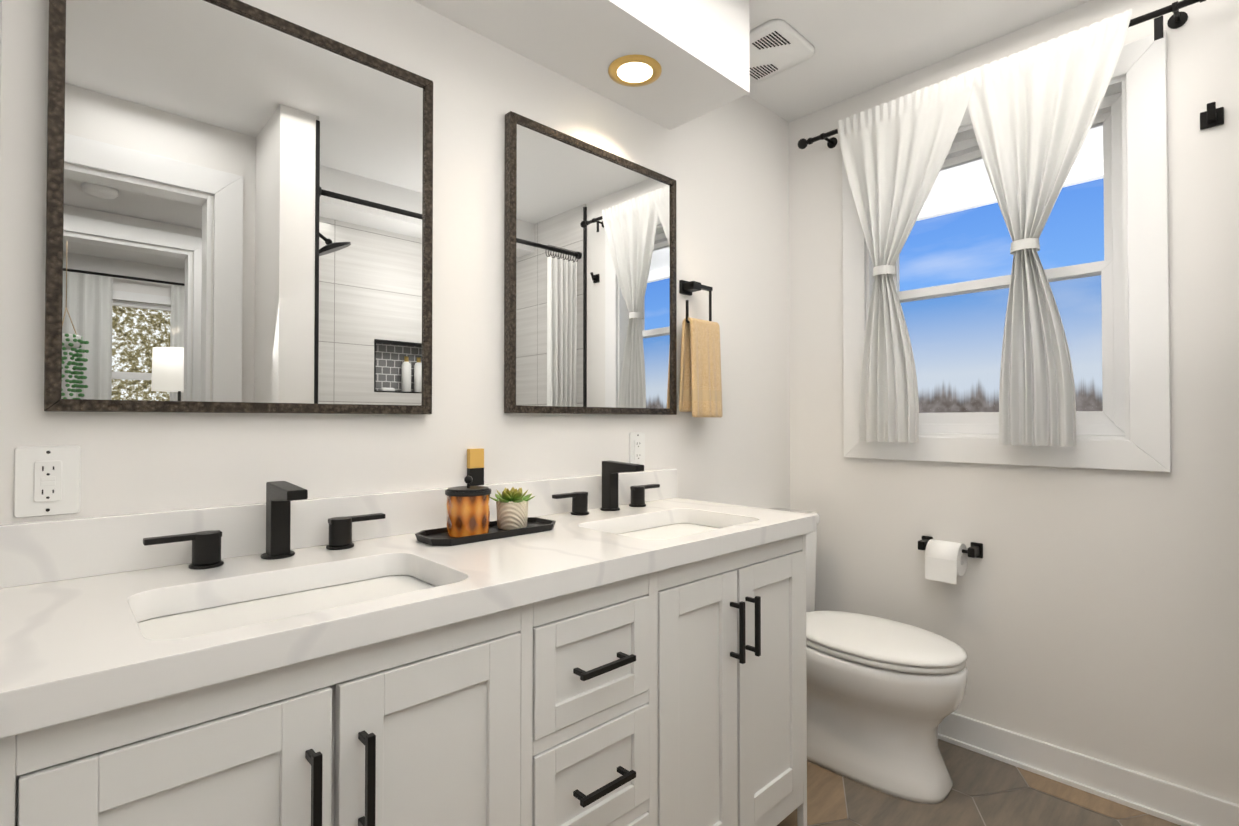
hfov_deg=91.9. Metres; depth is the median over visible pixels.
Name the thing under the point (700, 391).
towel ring
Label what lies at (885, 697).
toilet
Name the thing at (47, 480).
electrical outlet
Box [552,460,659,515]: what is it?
faucet
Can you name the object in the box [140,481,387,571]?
faucet
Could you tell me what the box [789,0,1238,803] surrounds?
wall
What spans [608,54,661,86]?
recessed light
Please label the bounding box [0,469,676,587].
backsplash
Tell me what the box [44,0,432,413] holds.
mirror
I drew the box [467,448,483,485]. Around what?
bottle
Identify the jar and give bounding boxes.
[445,476,490,536]
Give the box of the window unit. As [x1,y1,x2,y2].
[842,30,1170,471]
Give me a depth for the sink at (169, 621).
1.03 m
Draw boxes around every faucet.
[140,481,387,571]
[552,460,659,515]
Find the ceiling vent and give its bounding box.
[750,19,814,81]
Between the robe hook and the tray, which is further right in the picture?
the robe hook
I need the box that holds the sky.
[899,178,1103,435]
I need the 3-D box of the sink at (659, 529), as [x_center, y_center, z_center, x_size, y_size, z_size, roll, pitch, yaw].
[0.138,0.398,1.592,0.505,0.150,0.354,1,-1,-44]
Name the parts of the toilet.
tank lid, tank, seat, lid, bowl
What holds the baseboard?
attached to the wall at (1089, 612)
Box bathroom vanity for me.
[0,528,816,825]
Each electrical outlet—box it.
[13,445,80,517]
[629,432,644,465]
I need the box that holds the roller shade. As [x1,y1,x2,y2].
[916,125,1102,220]
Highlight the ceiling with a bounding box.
[746,0,1090,121]
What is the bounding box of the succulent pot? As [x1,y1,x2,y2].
[490,487,534,529]
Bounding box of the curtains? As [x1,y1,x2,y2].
[798,0,1205,446]
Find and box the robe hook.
[1200,102,1223,129]
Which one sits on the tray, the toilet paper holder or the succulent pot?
the succulent pot
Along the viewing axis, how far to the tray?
1.37 m
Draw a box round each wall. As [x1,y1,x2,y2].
[0,0,1,139]
[0,0,789,524]
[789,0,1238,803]
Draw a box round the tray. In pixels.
[415,517,555,545]
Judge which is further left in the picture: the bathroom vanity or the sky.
the bathroom vanity
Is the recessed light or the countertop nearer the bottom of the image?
the countertop
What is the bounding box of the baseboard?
[938,712,1238,825]
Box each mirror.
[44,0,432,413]
[504,111,676,414]
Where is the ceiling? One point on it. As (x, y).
(861, 46)
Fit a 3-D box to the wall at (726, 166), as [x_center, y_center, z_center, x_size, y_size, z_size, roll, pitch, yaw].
[-0.173,-0.062,1.862,2.740,2.480,0.140,1,-1,-44]
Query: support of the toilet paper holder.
attached to the wall at (1089, 612)
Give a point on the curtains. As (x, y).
(1033, 110)
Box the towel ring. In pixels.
[679,280,721,417]
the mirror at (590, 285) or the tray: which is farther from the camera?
the mirror at (590, 285)
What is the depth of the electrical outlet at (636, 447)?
1.97 m
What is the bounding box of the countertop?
[0,496,816,727]
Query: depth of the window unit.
1.89 m
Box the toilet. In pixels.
[769,508,967,803]
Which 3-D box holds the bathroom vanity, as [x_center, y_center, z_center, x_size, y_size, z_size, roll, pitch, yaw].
[-0.221,0.752,1.320,1.633,0.839,0.561,1,-1,-44]
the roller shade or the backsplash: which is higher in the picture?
the roller shade
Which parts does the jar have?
lid, glass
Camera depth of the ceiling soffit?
1.68 m
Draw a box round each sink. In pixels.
[132,564,447,643]
[604,516,727,539]
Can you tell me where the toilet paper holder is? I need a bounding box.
[918,536,982,583]
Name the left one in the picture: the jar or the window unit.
the jar
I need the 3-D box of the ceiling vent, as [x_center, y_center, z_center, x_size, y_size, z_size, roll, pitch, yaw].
[0.524,-1.287,2.147,0.270,0.022,0.270,1,-1,-44]
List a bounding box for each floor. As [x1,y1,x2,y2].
[777,739,1180,825]
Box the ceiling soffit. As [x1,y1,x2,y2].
[413,0,749,129]
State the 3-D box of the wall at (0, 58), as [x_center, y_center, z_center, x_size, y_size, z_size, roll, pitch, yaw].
[-0.386,-0.083,0.214,0.140,2.480,1.955,1,-1,-44]

